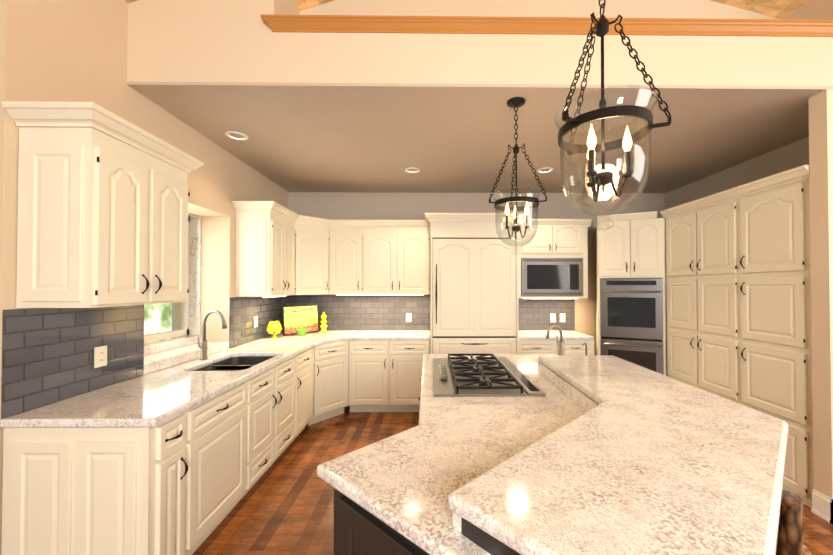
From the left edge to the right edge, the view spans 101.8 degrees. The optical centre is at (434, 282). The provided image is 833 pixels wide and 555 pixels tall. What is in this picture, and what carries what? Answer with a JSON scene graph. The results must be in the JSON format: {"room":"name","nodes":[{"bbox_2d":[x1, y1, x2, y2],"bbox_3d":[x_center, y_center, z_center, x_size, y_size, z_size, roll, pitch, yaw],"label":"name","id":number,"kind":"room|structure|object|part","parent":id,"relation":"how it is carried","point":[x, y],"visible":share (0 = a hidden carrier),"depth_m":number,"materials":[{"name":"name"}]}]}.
{"room":"kitchen","nodes":[
{"label":"kitchen","id":0,"kind":"room"},
{"bbox_2d":[0,0,288,554],"bbox_3d":[-2.212,-0.807,3.115,0.520,4.700,3.192,0,-1,-1],"label":"wall","id":1,"kind":"structure","parent":0,"point":[63,50],"depth_m":1.96,"materials":[{"name":"beige paint"}]},
{"bbox_2d":[1,305,143,418],"bbox_3d":[-1.935,0.371,1.885,0.006,0.486,0.745,0,-1,-1],"label":"backsplash","id":2,"kind":"structure","parent":1,"relation":"attached to","point":[47,356],"depth_m":1.76,"materials":[{"name":"grey tile"}]},
{"bbox_2d":[94,345,106,367],"bbox_3d":[-1.922,0.429,1.952,0.010,0.116,0.072,0,-1,-1],"label":"electrical outlet","id":3,"kind":"object","parent":2,"relation":"attached to","point":[100,356],"visible":1,"depth_m":1.95,"materials":[{"name":"beige plastic"}]},
{"bbox_2d":[1,101,203,307],"bbox_3d":[-1.733,-0.340,1.880,0.401,0.925,0.750,0,-1,-1],"label":"upper cabinet","id":4,"kind":"object","parent":1,"relation":"attached to","point":[103,194],"visible":1,"depth_m":1.58,"materials":[{"name":"beige wood"}]},
{"bbox_2d":[144,217,189,342],"bbox_3d":[-2.342,-0.072,2.743,0.050,1.120,0.968,0,-1,-1],"label":"window","id":5,"kind":"structure","parent":1,"relation":"in","point":[184,329],"depth_m":3.10,"materials":[{"name":"white"}]},
{"bbox_2d":[144,213,228,373],"bbox_3d":[-2.131,-0.004,2.744,0.374,1.255,0.967,0,-1,-1],"label":"window frame","id":6,"kind":"structure","parent":1,"relation":"attached to","point":[162,354],"depth_m":3.07,"materials":[{"name":"beige stone"}]},
{"bbox_2d":[229,295,288,348],"bbox_3d":[-1.958,0.396,3.884,0.006,0.486,1.317,0,-1,-1],"label":"backsplash","id":7,"kind":"structure","parent":1,"relation":"attached to","point":[242,310],"depth_m":3.62,"materials":[{"name":"grey tile"}]},
{"bbox_2d":[254,316,257,326],"bbox_3d":[-1.942,0.430,3.687,0.009,0.116,0.072,0,-1,-1],"label":"outlet","id":8,"kind":"object","parent":7,"relation":"attached to","point":[255,321],"visible":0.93,"depth_m":3.69,"materials":[{"name":"beige plastic"}]},
{"bbox_2d":[232,201,295,296],"bbox_3d":[-1.776,-0.319,3.618,0.355,0.925,0.602,0,-1,-1],"label":"upper cabinet","id":9,"kind":"object","parent":1,"relation":"attached to","point":[281,251],"depth_m":3.33,"materials":[{"name":"beige wood"}]},
{"bbox_2d":[281,0,299,14],"bbox_3d":[-1.484,-2.215,2.488,0.920,1.900,0.455,0,-1,-1],"label":"wall","id":10,"kind":"structure","parent":0,"point":[289,7],"depth_m":2.39,"materials":[{"name":"beige paint"}]},
{"bbox_2d":[125,0,808,18],"bbox_3d":[0.207,-1.708,0.668,10.500,1.908,8.400,0,-1,-1],"label":"ceiling","id":11,"kind":"structure","parent":0,"point":[781,9],"depth_m":2.56,"materials":[{"name":"beige paint"}]},
{"bbox_2d":[554,0,670,229],"bbox_3d":[0.665,-1.387,1.351,0.414,2.364,0.401,0,-1,-1],"label":"pendant light","id":12,"kind":"object","parent":11,"relation":"hanging from","point":[603,176],"visible":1,"depth_m":1.28,"materials":[{"name":"clear glass"}]},
{"bbox_3d":[0.658,-0.435,1.318,0.358,0.460,0.358,0,-1,-1],"label":"lamp shade","id":13,"kind":"part","parent":12,"relation":"part of","materials":[{"name":"clear glass"}]},
{"bbox_2d":[289,192,664,355],"bbox_3d":[0.406,0.172,4.660,5.790,2.780,0.140,0,-1,-1],"label":"wall","id":14,"kind":"structure","parent":0,"point":[364,206],"depth_m":4.60,"materials":[{"name":"beige paint"}]},
{"bbox_2d":[296,229,327,294],"bbox_3d":[-1.464,-0.234,4.072,0.299,0.743,0.305,0,-1,-1],"label":"upper cabinet","id":15,"kind":"object","parent":14,"relation":"attached to","point":[311,244],"depth_m":4.06,"materials":[{"name":"beige wood"}]},
{"bbox_2d":[328,219,363,294],"bbox_3d":[-1.111,-0.309,4.397,0.420,0.925,0.355,0,-1,-1],"label":"upper cabinet","id":16,"kind":"object","parent":14,"relation":"attached to","point":[345,237],"depth_m":4.22,"materials":[{"name":"beige wood"}]},
{"bbox_2d":[289,294,429,329],"bbox_3d":[-1.011,0.404,4.568,1.916,0.486,0.006,0,-1,-1],"label":"backsplash","id":17,"kind":"structure","parent":14,"relation":"attached to","point":[343,312],"depth_m":4.57,"materials":[{"name":"grey tile"}]},
{"bbox_2d":[406,313,410,321],"bbox_3d":[-0.342,0.476,4.561,0.072,0.116,0.010,0,-1,-1],"label":"electrical outlet","id":18,"kind":"object","parent":17,"relation":"attached to","point":[408,317],"visible":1,"depth_m":4.56,"materials":[{"name":"beige plastic"}]},
{"bbox_2d":[364,220,429,294],"bbox_3d":[-0.476,-0.309,4.404,0.851,0.925,0.355,0,-1,-1],"label":"upper cabinet","id":19,"kind":"object","parent":14,"relation":"attached to","point":[396,253],"depth_m":4.23,"materials":[{"name":"beige wood"}]},
{"bbox_2d":[518,298,574,329],"bbox_3d":[1.439,0.404,4.596,0.944,0.486,0.006,0,-1,-1],"label":"backsplash","id":20,"kind":"structure","parent":14,"relation":"attached to","point":[533,314],"depth_m":4.59,"materials":[{"name":"grey tile"}]},
{"bbox_2d":[550,314,555,321],"bbox_3d":[1.611,0.481,4.583,0.072,0.116,0.010,0,-1,-1],"label":"electrical outlet","id":21,"kind":"object","parent":20,"relation":"attached to","point":[552,317],"visible":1,"depth_m":4.58,"materials":[{"name":"beige plastic"}]},
{"bbox_2d":[560,314,564,321],"bbox_3d":[1.741,0.481,4.585,0.072,0.116,0.009,0,-1,-1],"label":"outlet","id":22,"kind":"object","parent":20,"relation":"attached to","point":[562,317],"visible":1,"depth_m":4.58,"materials":[{"name":"beige plastic"}]},
{"bbox_2d":[518,219,591,298],"bbox_3d":[1.450,-0.281,4.362,0.959,0.982,0.482,0,-1,-1],"label":"upper cabinet","id":23,"kind":"object","parent":14,"relation":"attached to","point":[553,259],"visible":0.85,"depth_m":4.17,"materials":[{"name":"beige wood"}]},
{"bbox_2d":[521,258,582,295],"bbox_3d":[1.457,-0.063,4.376,0.764,0.471,0.430,0,-1,-1],"label":"microwave","id":24,"kind":"object","parent":23,"relation":"in","point":[539,276],"depth_m":4.16,"materials":[{"name":"silver metal"}]},
{"bbox_2d":[127,81,832,192],"bbox_3d":[0.680,-1.243,3.459,5.270,0.020,2.582,0,-1,-1],"label":"ceiling","id":25,"kind":"structure","parent":0,"point":[363,137],"depth_m":2.75,"materials":[{"name":"beige paint"}]},
{"bbox_2d":[225,131,247,140],"bbox_3d":[-1.669,-1.245,2.861,0.174,0.027,0.174,0,-1,-1],"label":"recessed light","id":26,"kind":"object","parent":25,"relation":"in","point":[239,133],"visible":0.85,"depth_m":2.84,"materials":[{"name":"white"}]},
{"bbox_2d":[404,167,419,172],"bbox_3d":[-0.239,-1.234,3.708,0.174,0.027,0.174,0,-1,-1],"label":"recessed light","id":27,"kind":"object","parent":25,"relation":"in","point":[406,169],"visible":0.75,"depth_m":3.70,"materials":[{"name":"white"}]},
{"bbox_2d":[489,97,546,254],"bbox_3d":[0.555,-0.717,2.351,0.376,1.055,0.369,0,-1,-1],"label":"pendant light","id":28,"kind":"object","parent":25,"relation":"hanging from","point":[515,102],"visible":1,"depth_m":2.30,"materials":[{"name":"clear glass"}]},
{"bbox_3d":[0.566,-0.400,2.326,0.327,0.420,0.327,0,-1,-1],"label":"lamp shade","id":29,"kind":"part","parent":28,"relation":"part of","materials":[{"name":"clear glass"}]},
{"bbox_2d":[537,167,552,172],"bbox_3d":[1.215,-1.234,3.704,0.174,0.027,0.174,0,-1,-1],"label":"recessed light","id":30,"kind":"object","parent":25,"relation":"in","point":[538,170],"visible":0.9,"depth_m":3.68,"materials":[{"name":"white"}]},
{"bbox_2d":[127,0,832,85],"bbox_3d":[1.749,-2.218,2.245,7.380,1.900,0.105,0,-1,-1],"label":"wall","id":31,"kind":"structure","parent":0,"point":[204,41],"depth_m":2.16,"materials":[{"name":"beige paint"}]},
{"bbox_2d":[192,406,832,554],"bbox_3d":[0.207,1.542,0.628,10.500,0.060,8.400,0,-1,-1],"label":"floor","id":32,"kind":"structure","parent":0,"point":[284,505],"depth_m":2.34,"materials":[{"name":"brown wood"}]},
{"bbox_2d":[274,348,309,427],"bbox_3d":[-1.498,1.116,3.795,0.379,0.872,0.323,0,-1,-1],"label":"base cabinet","id":33,"kind":"object","parent":32,"relation":"on","point":[291,376],"depth_m":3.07,"materials":[{"name":"beige wood"}]},
{"bbox_2d":[310,340,349,424],"bbox_3d":[-1.164,1.116,3.807,0.311,0.872,0.366,0,-1,-1],"label":"base cabinet","id":34,"kind":"object","parent":32,"relation":"on","point":[326,359],"depth_m":3.75,"materials":[{"name":"beige wood"}]},
{"bbox_2d":[0,330,339,427],"bbox_3d":[-1.512,0.754,3.030,0.870,0.252,3.054,0,-1,-1],"label":"countertop","id":35,"kind":"structure","parent":34,"relation":"on","point":[155,399],"depth_m":1.92,"materials":[{"name":"stone"}]},
{"bbox_2d":[197,310,226,359],"bbox_3d":[-1.767,0.423,2.717,0.260,0.402,0.125,0,-1,-1],"label":"faucet","id":36,"kind":"object","parent":35,"relation":"on","point":[203,344],"visible":1,"depth_m":2.73,"materials":[{"name":"silver metal"}]},
{"bbox_2d":[195,357,271,370],"bbox_3d":[-1.572,0.771,2.707,0.464,0.210,0.684,0,-1,-1],"label":"sink","id":37,"kind":"object","parent":35,"relation":"in","point":[228,363],"depth_m":2.85,"materials":[{"name":"black metal"}]},
{"bbox_2d":[266,321,281,337],"bbox_3d":[-1.833,0.540,3.877,0.163,0.196,0.170,0,-1,-1],"label":"artichoke","id":38,"kind":"object","parent":35,"relation":"on","point":[274,328],"visible":1,"depth_m":3.83,"materials":[{"name":"yellow ceramic"}]},
{"bbox_2d":[281,305,318,335],"bbox_3d":[-1.663,0.464,4.228,0.072,0.351,0.476,-1,-1,38],"label":"sign board","id":39,"kind":"object","parent":35,"relation":"on","point":[299,316],"visible":0.95,"depth_m":4.20,"materials":[{"name":"yellow plastic"}]},
{"bbox_2d":[295,328,308,335],"bbox_3d":[-1.603,0.601,4.099,0.156,0.080,0.154,0,-1,-1],"label":"decorative bowl","id":40,"kind":"object","parent":35,"relation":"on","point":[301,331],"visible":0.98,"depth_m":4.06,"materials":[{"name":"green ceramic"}]},
{"bbox_2d":[320,312,327,332],"bbox_3d":[-1.416,0.510,4.343,0.104,0.266,0.102,0,-1,-1],"label":"decorative finial","id":41,"kind":"object","parent":35,"relation":"on","point":[323,325],"visible":1,"depth_m":4.32,"materials":[{"name":"yellow ceramic"}]},
{"bbox_2d":[324,330,429,340],"bbox_3d":[-0.661,0.662,4.199,1.221,0.040,0.739,0,-1,-1],"label":"countertop","id":42,"kind":"structure","parent":34,"relation":"on","point":[344,335],"depth_m":4.08,"materials":[{"name":"stone"}]},
{"bbox_2d":[342,356,349,413],"bbox_3d":[-1.150,1.208,3.795,0.289,0.687,0.339,0,-1,-1],"label":"base cabinet","id":43,"kind":"object","parent":32,"relation":"on","point":[345,363],"depth_m":3.94,"materials":[{"name":"beige wood"}]},
{"bbox_2d":[350,340,353,407],"bbox_3d":[-1.218,1.120,4.138,0.380,0.872,0.322,0,-1,-1],"label":"base cabinet","id":44,"kind":"object","parent":32,"relation":"on","point":[351,341],"depth_m":3.96,"materials":[{"name":"beige wood"}]},
{"bbox_2d":[425,213,524,353],"bbox_3d":[0.462,0.387,4.200,1.144,2.340,0.751,0,-1,-1],"label":"fridge","id":45,"kind":"object","parent":32,"relation":"on","point":[474,287],"visible":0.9,"depth_m":3.90,"materials":[{"name":"cream painted wood"},{"name":"black iron"}]},
{"bbox_2d":[317,325,787,554],"bbox_3d":[0.438,0.928,1.697,1.664,1.194,2.559,0,-1,-1],"label":"kitchen island","id":46,"kind":"object","parent":32,"relation":"on","point":[560,453],"visible":1,"depth_m":0.99,"materials":[{"name":"grey stone"}]},
{"bbox_2d":[546,325,563,355],"bbox_3d":[0.976,0.484,2.746,0.173,0.280,0.112,0,-1,-1],"label":"faucet","id":47,"kind":"object","parent":46,"relation":"on","point":[560,343],"depth_m":2.73,"materials":[{"name":"silver metal"}]},
{"bbox_2d":[582,343,586,355],"bbox_3d":[1.165,0.544,2.612,0.071,0.155,0.071,0,-1,-1],"label":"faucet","id":48,"kind":"object","parent":46,"relation":"on","point":[583,344],"depth_m":2.63,"materials":[{"name":"silver metal"}]},
{"bbox_2d":[519,339,593,355],"bbox_3d":[1.435,1.121,4.266,0.929,0.872,0.623,0,-1,-1],"label":"base cabinet","id":49,"kind":"object","parent":32,"relation":"on","point":[547,347],"visible":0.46,"depth_m":4.00,"materials":[{"name":"beige wood"}]},
{"bbox_2d":[519,330,593,339],"bbox_3d":[1.426,0.664,4.288,0.907,0.040,0.609,0,-1,-1],"label":"countertop","id":50,"kind":"structure","parent":49,"relation":"on","point":[541,335],"depth_m":4.08,"materials":[{"name":"stone"}]},
{"bbox_2d":[596,211,666,375],"bbox_3d":[2.345,0.390,4.092,0.677,2.330,0.686,0,-1,24],"label":"tall cabinet","id":51,"kind":"object","parent":32,"relation":"on","point":[630,288],"visible":0.83,"depth_m":3.83,"materials":[{"name":"painted wood"},{"name":"black iron"}]},
{"bbox_2d":[660,189,735,401],"bbox_3d":[2.852,0.380,3.283,0.628,2.330,0.883,0,-1,-1],"label":"tall cabinet","id":52,"kind":"object","parent":32,"relation":"on","point":[701,330],"depth_m":3.22,"materials":[{"name":"beige wood"}]},
{"bbox_2d":[732,165,813,507],"bbox_3d":[2.861,0.371,2.564,0.628,2.330,0.555,0,-1,-1],"label":"tall cabinet","id":53,"kind":"object","parent":32,"relation":"on","point":[738,292],"depth_m":2.51,"materials":[{"name":"beige wood"}]},
{"bbox_2d":[776,489,811,554],"bbox_3d":[0.986,1.050,1.083,0.342,0.938,0.330,0,-1,-1],"label":"wicker stool","id":54,"kind":"object","parent":32,"relation":"on","point":[790,538],"visible":0.21,"depth_m":0.95,"materials":[{"name":"brown wicker"}]},
{"bbox_2d":[300,0,777,18],"bbox_3d":[2.204,-2.212,2.688,6.460,1.900,0.140,0,-1,-1],"label":"wall","id":55,"kind":"structure","parent":0,"point":[703,9],"depth_m":2.60,"materials":[{"name":"beige paint"}]},
{"bbox_2d":[665,136,808,369],"bbox_3d":[3.245,0.157,3.454,0.140,2.780,2.337,0,-1,-1],"label":"wall","id":56,"kind":"structure","parent":0,"point":[787,157],"depth_m":3.47,"materials":[{"name":"beige paint"}]},
{"bbox_2d":[785,0,831,19],"bbox_3d":[4.071,-2.410,2.484,2.730,1.510,0.315,0,-1,-1],"label":"wall","id":57,"kind":"structure","parent":0,"point":[815,10],"depth_m":2.41,"materials":[{"name":"beige paint"}]},
{"bbox_2d":[261,14,832,36],"bbox_3d":[2.181,-1.624,2.215,6.516,0.068,0.161,0,-1,-1],"label":"wooden beam","id":58,"kind":"structure","parent":57,"relation":"attached to","point":[538,25],"depth_m":2.14,"materials":[{"name":"brown wood"}]},
{"bbox_2d":[808,89,832,498],"bbox_3d":[3.989,0.142,2.242,2.900,2.780,0.105,0,-1,-1],"label":"wall","id":59,"kind":"structure","parent":0,"point":[821,163],"depth_m":2.21,"materials":[{"name":"beige paint"}]},
{"bbox_2d":[811,489,832,523],"bbox_3d":[3.979,1.457,2.215,2.920,0.150,0.125,0,-1,-1],"label":"baseboard","id":60,"kind":"structure","parent":59,"relation":"attached to","point":[822,505],"depth_m":2.20,"materials":[{"name":"white wood"}]},
{"label":"outside","id":61,"kind":"structure","parent":0,"visible":0},
{"bbox_2d":[144,303,171,343],"bbox_3d":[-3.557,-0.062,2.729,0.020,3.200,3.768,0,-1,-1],"label":"window","id":62,"kind":"structure","parent":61,"point":[157,323],"depth_m":4.36,"materials":[{"name":"clear glass"}]}
]}

